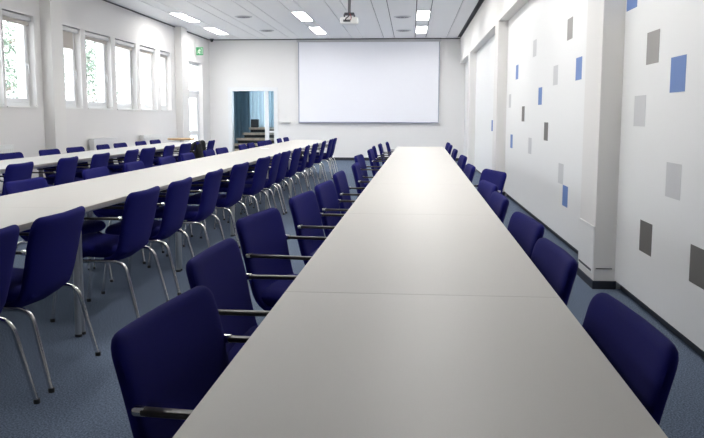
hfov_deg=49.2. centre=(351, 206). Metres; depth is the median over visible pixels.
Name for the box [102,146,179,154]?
conference table
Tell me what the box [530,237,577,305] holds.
armchair
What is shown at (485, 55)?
wall panel
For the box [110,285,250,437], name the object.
armchair
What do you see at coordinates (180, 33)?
pillar
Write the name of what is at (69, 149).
armchair
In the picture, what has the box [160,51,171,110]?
window
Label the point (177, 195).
armchair
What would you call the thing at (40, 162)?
conference table
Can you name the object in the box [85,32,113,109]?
window
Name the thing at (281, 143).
conference table
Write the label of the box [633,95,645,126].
rectangle
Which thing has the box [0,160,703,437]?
floor
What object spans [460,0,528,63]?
beam
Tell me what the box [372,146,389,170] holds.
armchair
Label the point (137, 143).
armchair
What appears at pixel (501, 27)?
pillar
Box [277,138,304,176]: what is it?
armchair
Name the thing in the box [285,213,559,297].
conference table
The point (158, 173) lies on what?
conference table
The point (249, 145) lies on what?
armchair
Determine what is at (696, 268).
rectangle
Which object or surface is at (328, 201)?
armchair
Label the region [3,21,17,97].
tree
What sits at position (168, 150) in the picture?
armchair
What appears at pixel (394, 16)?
ceiling vent
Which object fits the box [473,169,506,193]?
armchair
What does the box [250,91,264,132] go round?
curtain
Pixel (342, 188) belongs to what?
armchair
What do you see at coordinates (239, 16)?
ceiling vent
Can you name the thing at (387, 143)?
armchair
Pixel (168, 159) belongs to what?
armchair
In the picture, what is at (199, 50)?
exit sign
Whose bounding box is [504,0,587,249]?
wall panel
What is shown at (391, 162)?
conference table
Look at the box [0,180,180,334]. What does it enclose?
conference table
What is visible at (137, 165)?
armchair
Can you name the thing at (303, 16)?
recessed light
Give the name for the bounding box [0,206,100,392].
armchair
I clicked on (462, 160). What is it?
armchair
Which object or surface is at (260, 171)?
armchair
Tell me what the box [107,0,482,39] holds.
ceiling
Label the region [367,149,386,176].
armchair
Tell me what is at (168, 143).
conference table
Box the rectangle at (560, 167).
[558,163,563,184]
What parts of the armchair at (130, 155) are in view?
backrest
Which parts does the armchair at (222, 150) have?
backrest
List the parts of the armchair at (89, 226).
leg, backrest, seat, leg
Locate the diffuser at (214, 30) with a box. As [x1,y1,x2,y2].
[205,28,225,33]
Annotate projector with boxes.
[340,0,358,24]
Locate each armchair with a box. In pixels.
[0,152,54,184]
[0,161,33,247]
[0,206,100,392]
[0,225,39,403]
[4,177,113,281]
[32,156,77,186]
[39,149,82,177]
[50,186,168,321]
[55,152,109,181]
[66,146,113,171]
[82,166,164,263]
[96,144,122,169]
[101,177,193,294]
[108,149,138,174]
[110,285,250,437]
[111,147,155,171]
[113,142,127,163]
[124,161,192,236]
[135,141,157,164]
[138,145,174,166]
[147,168,224,267]
[150,139,177,158]
[154,143,190,164]
[158,156,217,229]
[181,152,228,219]
[182,162,248,248]
[186,238,296,363]
[203,149,250,209]
[206,140,214,149]
[214,156,270,228]
[215,147,259,203]
[235,153,284,214]
[236,208,326,317]
[238,144,276,193]
[244,150,291,213]
[247,142,282,187]
[257,141,286,185]
[259,147,302,203]
[264,140,295,178]
[274,145,311,196]
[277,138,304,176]
[283,143,319,190]
[289,191,344,264]
[295,141,327,183]
[305,139,333,178]
[310,138,337,175]
[314,180,355,236]
[333,170,365,213]
[351,162,372,196]
[354,154,381,197]
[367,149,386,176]
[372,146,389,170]
[378,143,392,164]
[386,142,392,156]
[447,144,452,154]
[451,149,457,160]
[457,155,466,171]
[463,163,475,182]
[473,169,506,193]
[477,180,497,203]
[488,191,508,222]
[507,212,544,257]
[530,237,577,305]
[582,292,678,424]
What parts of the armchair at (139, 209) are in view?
leg, leg, seat rail, armrest, armrest, seat, leg, backrest, leg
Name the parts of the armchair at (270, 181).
seat, leg, backrest, leg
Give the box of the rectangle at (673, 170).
[665,162,681,200]
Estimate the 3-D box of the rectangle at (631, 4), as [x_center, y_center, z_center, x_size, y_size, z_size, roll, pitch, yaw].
[1.907,-1.443,5.234,0.002,0.200,0.250,1,7,4]
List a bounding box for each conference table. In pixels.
[0,156,91,176]
[0,166,6,173]
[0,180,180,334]
[0,207,82,336]
[41,150,140,176]
[88,166,233,270]
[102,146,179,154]
[140,142,207,155]
[161,157,267,235]
[172,292,667,437]
[208,150,291,208]
[244,146,307,197]
[266,142,321,187]
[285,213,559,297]
[286,140,330,172]
[346,184,495,214]
[369,168,472,184]
[381,158,459,167]
[389,151,451,157]
[394,147,446,151]
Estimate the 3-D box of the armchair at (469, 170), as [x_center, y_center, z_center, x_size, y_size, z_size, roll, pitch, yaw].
[0.892,0.000,7.364,0.579,0.797,0.572,0,7,2]
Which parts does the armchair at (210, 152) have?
backrest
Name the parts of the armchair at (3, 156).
backrest, seat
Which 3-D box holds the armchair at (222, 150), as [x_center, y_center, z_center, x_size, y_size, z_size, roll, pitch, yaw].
[-1.678,-0.458,11.255,0.579,0.797,0.572,1,7,7]
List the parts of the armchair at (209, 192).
leg, armrest, seat, leg, backrest, leg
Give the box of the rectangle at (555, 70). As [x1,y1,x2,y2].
[553,65,557,84]
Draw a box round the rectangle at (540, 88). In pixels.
[538,87,541,104]
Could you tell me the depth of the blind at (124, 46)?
15.75 m
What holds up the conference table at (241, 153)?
on the floor
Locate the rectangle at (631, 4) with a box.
[626,0,636,11]
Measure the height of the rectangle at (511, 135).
0.200 m
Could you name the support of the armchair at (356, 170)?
on the floor
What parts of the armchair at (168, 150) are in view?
backrest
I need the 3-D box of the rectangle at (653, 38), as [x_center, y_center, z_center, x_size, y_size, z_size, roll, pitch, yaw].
[1.867,-0.987,4.775,0.002,0.200,0.250,1,7,4]
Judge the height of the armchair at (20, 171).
0.797 m
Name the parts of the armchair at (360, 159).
backrest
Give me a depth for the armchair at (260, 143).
14.11 m
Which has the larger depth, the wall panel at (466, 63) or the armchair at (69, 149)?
the wall panel at (466, 63)
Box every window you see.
[2,10,37,107]
[63,26,83,108]
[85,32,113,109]
[115,39,137,109]
[140,46,157,110]
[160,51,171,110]
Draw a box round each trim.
[103,0,208,39]
[214,38,459,39]
[460,0,483,37]
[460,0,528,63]
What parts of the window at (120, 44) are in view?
sash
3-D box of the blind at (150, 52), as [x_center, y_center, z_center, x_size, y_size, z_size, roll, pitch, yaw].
[-4.565,-3.401,16.983,0.013,0.070,1.006,1,7,4]
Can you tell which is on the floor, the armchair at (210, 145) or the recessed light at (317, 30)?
the armchair at (210, 145)
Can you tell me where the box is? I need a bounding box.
[251,119,258,126]
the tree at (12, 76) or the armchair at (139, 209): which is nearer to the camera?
the armchair at (139, 209)
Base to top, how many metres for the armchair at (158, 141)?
0.797 m
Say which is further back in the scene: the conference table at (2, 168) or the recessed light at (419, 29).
the recessed light at (419, 29)
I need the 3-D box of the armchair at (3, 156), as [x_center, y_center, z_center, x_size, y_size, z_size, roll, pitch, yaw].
[-4.016,-0.266,9.569,0.579,0.797,0.572,1,7,7]
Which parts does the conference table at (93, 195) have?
leg, leg, under frame, leg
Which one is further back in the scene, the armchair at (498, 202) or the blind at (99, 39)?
the blind at (99, 39)
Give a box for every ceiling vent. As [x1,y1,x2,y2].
[235,15,251,17]
[394,16,410,17]
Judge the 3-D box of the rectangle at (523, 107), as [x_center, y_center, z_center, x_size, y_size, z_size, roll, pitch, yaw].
[2.286,-1.235,10.277,0.002,0.200,0.250,1,7,4]
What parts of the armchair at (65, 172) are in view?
backrest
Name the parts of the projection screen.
mount rail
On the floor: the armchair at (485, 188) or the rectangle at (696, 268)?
the armchair at (485, 188)
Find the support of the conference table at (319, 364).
on the floor
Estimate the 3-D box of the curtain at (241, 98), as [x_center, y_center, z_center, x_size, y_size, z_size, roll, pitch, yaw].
[-3.759,-3.327,26.016,0.610,2.830,0.098,1,7,4]
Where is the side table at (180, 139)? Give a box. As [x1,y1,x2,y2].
[167,138,194,141]
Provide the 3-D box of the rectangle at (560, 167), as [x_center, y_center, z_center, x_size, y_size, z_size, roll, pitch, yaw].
[2.079,-0.326,7.663,0.002,0.200,0.250,1,7,4]
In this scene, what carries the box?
on the staircase
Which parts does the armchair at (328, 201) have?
backrest, armrest, armrest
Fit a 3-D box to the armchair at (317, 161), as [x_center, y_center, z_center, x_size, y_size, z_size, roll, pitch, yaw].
[-0.758,-0.834,14.492,0.579,0.797,0.572,0,7,1]
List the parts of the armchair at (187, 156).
backrest, seat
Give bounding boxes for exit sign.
[195,47,202,54]
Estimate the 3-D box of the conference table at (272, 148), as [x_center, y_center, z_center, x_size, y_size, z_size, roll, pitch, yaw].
[-1.235,-0.594,12.695,0.800,0.735,1.860,1,7,5]
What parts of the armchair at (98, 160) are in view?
seat, backrest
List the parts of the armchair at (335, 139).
backrest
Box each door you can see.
[189,62,199,140]
[228,87,277,151]
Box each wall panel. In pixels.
[463,61,467,155]
[474,35,494,172]
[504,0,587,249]
[614,0,703,350]
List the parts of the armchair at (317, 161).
seat, backrest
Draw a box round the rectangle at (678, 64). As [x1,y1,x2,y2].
[670,54,686,92]
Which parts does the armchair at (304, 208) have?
backrest, armrest, armrest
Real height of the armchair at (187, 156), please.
0.797 m
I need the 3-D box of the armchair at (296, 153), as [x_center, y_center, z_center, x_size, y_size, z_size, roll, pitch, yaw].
[-1.020,-0.456,11.242,0.579,0.797,0.572,1,7,6]
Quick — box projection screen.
[297,38,440,122]
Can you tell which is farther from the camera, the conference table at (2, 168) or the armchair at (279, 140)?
the armchair at (279, 140)
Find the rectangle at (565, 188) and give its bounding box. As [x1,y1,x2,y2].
[562,185,567,206]
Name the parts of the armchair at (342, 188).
backrest, armrest, armrest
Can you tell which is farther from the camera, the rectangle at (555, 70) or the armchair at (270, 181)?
the armchair at (270, 181)
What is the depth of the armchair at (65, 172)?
8.48 m
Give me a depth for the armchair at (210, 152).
10.51 m
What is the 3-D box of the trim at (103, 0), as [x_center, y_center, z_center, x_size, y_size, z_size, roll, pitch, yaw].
[-5.029,-3.340,9.814,0.022,0.024,24.644,1,7,4]
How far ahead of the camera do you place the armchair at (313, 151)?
13.02 m
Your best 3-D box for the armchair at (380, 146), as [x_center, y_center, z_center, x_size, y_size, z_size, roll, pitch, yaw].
[0.708,-0.657,12.995,0.579,0.797,0.572,1,7,4]
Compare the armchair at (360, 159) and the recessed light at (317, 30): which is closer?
the armchair at (360, 159)
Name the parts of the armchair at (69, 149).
backrest, seat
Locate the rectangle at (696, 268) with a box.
[689,244,703,289]
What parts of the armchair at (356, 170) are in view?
backrest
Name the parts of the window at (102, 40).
sash, sill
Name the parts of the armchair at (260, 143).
backrest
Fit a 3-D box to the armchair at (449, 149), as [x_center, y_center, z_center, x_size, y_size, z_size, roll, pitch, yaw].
[1.373,-0.615,12.646,0.579,0.797,0.572,1,7,4]
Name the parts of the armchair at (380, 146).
backrest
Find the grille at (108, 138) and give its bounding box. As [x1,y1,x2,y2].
[89,137,117,139]
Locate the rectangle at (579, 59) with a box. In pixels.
[575,56,581,80]
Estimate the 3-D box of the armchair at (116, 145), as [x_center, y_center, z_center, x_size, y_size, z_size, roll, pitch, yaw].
[-3.739,-0.686,13.182,0.579,0.797,0.572,1,7,5]
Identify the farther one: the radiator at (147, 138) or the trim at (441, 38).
the trim at (441, 38)
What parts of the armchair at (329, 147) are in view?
seat, backrest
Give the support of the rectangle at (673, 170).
attached to the wall panel at (673, 131)
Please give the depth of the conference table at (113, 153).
10.68 m
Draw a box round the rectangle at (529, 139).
[528,138,531,153]
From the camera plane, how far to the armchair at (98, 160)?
9.38 m
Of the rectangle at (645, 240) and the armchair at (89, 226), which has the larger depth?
the armchair at (89, 226)
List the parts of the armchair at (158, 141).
backrest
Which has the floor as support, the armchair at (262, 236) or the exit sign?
the armchair at (262, 236)
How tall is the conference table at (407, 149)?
0.735 m
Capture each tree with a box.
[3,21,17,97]
[5,40,123,101]
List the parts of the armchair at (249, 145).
backrest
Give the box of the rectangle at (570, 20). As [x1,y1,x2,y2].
[567,17,572,40]
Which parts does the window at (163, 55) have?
sash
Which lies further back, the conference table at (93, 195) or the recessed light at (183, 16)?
the recessed light at (183, 16)
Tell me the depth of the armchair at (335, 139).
16.28 m
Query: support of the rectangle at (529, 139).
attached to the wall panel at (531, 179)
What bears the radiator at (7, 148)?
attached to the wall at (24, 128)
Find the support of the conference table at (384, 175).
on the floor
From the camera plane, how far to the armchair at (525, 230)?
3.45 m
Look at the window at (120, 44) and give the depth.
16.14 m
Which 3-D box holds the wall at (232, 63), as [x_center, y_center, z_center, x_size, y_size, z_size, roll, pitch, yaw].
[-0.461,-3.090,22.034,7.892,3.532,0.200,1,7,4]
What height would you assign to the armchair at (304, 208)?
0.797 m
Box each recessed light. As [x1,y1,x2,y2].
[169,13,200,21]
[204,27,228,34]
[291,12,313,20]
[309,27,326,33]
[416,11,430,19]
[416,26,427,32]
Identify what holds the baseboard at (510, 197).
attached to the wall
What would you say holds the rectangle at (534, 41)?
attached to the wall panel at (531, 179)
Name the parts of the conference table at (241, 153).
leg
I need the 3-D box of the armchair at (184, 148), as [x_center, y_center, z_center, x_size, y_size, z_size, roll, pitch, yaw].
[-3.044,-0.677,13.109,0.579,0.797,0.572,1,7,5]
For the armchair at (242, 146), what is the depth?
12.43 m
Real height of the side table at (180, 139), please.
0.785 m
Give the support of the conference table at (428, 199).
on the floor
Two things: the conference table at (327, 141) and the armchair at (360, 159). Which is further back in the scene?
the conference table at (327, 141)
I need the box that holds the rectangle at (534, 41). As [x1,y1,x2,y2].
[533,39,536,56]
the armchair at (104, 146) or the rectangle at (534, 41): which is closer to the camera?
the rectangle at (534, 41)
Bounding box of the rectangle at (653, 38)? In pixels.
[646,29,659,64]
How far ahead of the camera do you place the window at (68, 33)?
13.44 m
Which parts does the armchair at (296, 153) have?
leg, backrest, leg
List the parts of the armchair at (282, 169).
leg, backrest, leg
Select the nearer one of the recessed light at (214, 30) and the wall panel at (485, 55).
the wall panel at (485, 55)
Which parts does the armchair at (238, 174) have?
leg, leg, seat, leg, backrest, leg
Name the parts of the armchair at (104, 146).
backrest, seat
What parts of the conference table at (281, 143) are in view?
leg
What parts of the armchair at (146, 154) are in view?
backrest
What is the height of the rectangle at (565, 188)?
0.200 m
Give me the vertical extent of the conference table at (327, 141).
0.735 m
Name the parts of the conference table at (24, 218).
leg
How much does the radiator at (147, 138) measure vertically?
0.848 m
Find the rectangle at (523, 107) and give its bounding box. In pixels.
[522,106,524,120]
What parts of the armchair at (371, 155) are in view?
backrest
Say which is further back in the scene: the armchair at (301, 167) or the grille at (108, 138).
the grille at (108, 138)
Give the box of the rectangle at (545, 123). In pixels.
[544,122,547,140]
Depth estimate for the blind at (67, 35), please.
13.17 m
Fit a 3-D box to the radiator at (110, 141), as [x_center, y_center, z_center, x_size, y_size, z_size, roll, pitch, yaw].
[-4.646,-0.852,14.369,0.141,0.848,1.161,1,7,4]
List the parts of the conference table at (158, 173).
leg, leg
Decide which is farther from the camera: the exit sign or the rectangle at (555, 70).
the exit sign
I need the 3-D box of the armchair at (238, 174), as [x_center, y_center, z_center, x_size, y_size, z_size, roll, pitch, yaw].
[-1.315,-0.031,7.598,0.579,0.797,0.572,1,7,7]
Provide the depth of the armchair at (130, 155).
10.39 m
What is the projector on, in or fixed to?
hanging from the ceiling
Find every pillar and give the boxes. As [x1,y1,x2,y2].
[39,0,66,153]
[174,26,188,155]
[466,52,476,165]
[492,21,507,195]
[577,0,625,288]
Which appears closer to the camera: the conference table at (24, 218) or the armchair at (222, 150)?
the conference table at (24, 218)
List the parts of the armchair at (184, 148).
backrest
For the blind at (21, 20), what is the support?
attached to the window at (24, 102)
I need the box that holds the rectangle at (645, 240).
[639,219,651,256]
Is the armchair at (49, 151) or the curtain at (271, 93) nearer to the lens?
the armchair at (49, 151)
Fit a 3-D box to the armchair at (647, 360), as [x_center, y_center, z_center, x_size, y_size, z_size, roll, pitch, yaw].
[0.410,0.645,1.827,0.579,0.797,0.572,0,7,2]
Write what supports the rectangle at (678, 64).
attached to the wall panel at (673, 131)
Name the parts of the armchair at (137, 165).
backrest, seat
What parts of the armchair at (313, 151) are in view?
leg, backrest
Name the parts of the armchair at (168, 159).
backrest, seat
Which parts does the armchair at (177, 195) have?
leg, leg, seat, leg, backrest, leg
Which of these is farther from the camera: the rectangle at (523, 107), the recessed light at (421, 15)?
the recessed light at (421, 15)
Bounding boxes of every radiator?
[0,144,13,190]
[89,137,117,163]
[140,134,161,144]
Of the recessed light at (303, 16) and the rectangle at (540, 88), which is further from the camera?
the recessed light at (303, 16)
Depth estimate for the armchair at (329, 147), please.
15.52 m
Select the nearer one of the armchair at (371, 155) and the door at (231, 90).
the armchair at (371, 155)
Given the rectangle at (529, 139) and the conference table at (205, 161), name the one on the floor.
the conference table at (205, 161)
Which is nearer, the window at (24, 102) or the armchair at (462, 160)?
the armchair at (462, 160)
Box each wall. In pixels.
[0,0,210,192]
[209,37,464,157]
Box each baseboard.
[327,157,458,160]
[507,194,577,253]
[620,285,703,357]
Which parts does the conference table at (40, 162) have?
under frame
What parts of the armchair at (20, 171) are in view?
backrest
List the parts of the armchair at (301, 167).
leg, backrest, leg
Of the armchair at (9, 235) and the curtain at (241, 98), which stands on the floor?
the armchair at (9, 235)
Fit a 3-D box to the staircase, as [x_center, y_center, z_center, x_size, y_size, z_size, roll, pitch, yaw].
[-2.515,-1.961,23.622,2.220,0.915,1.260,1,7,4]
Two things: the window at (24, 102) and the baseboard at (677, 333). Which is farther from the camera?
the window at (24, 102)
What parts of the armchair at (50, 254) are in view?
armrest, leg, seat, backrest, leg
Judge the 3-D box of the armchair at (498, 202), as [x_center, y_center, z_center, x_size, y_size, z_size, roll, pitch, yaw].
[0.631,0.326,4.563,0.579,0.797,0.572,0,7,3]
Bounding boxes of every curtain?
[234,91,249,142]
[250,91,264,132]
[269,91,273,126]
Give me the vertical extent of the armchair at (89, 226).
0.797 m
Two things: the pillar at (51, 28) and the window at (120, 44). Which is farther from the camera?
the window at (120, 44)
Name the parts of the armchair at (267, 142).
backrest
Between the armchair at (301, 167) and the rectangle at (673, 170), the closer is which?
the rectangle at (673, 170)
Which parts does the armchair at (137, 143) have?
backrest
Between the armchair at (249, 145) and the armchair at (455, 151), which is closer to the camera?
the armchair at (455, 151)
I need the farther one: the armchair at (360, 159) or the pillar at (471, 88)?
the pillar at (471, 88)
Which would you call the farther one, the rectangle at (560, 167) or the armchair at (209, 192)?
the rectangle at (560, 167)
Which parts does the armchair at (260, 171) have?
leg, seat, leg, backrest, leg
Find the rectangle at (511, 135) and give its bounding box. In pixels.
[510,134,512,147]
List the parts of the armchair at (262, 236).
backrest, seat, armrest, armrest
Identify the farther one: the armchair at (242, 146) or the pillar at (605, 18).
the armchair at (242, 146)
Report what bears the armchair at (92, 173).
on the floor
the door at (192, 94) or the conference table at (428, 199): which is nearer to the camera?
the conference table at (428, 199)
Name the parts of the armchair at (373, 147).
backrest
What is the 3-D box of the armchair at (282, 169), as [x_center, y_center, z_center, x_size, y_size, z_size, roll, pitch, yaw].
[-1.101,-0.339,10.242,0.579,0.797,0.572,1,7,6]
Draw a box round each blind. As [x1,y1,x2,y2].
[2,16,28,25]
[63,31,72,49]
[85,36,106,44]
[115,44,131,50]
[140,50,152,55]
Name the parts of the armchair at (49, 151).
backrest, seat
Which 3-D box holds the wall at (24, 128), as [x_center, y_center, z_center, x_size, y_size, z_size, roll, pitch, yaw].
[-5.182,-1.711,10.141,0.300,3.532,24.894,1,7,4]
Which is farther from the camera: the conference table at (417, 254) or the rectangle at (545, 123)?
the rectangle at (545, 123)
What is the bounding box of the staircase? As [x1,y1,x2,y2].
[235,127,273,150]
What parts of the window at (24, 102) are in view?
sash, sill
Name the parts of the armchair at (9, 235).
backrest, leg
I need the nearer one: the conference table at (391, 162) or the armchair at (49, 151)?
the conference table at (391, 162)
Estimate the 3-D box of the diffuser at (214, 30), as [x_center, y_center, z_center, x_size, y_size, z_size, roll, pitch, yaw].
[-3.484,-4.509,19.795,0.256,0.008,1.480,1,7,4]
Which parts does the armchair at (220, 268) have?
backrest, seat, armrest, armrest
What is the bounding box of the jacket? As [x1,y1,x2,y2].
[190,140,205,158]
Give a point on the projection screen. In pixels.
(341, 80)
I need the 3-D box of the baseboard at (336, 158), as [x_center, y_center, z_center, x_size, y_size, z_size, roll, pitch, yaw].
[0.527,-1.355,22.052,5.287,0.085,0.014,1,7,4]
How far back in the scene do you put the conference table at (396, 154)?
10.30 m
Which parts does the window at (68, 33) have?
sash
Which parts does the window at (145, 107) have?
sash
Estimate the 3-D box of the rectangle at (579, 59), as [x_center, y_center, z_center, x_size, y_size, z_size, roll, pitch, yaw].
[2.030,-1.232,6.884,0.002,0.200,0.250,1,7,4]
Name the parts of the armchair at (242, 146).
backrest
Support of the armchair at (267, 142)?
on the floor
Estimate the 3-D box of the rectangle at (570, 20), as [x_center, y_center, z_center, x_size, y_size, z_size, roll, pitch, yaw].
[2.065,-1.682,7.284,0.002,0.200,0.250,1,7,4]
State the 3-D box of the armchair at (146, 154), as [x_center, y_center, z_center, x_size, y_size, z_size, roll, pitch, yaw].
[-3.187,-0.461,11.257,0.579,0.797,0.572,1,7,5]
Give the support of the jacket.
hanging from the armchair
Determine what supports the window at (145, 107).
in the wall at (24, 128)
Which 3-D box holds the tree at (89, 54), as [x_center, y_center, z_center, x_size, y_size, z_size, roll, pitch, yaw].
[-10.943,-4.592,29.914,4.468,6.665,3.781,1,7,4]
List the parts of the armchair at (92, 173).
backrest, seat, leg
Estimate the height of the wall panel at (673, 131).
2.670 m
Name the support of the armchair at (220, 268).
on the floor

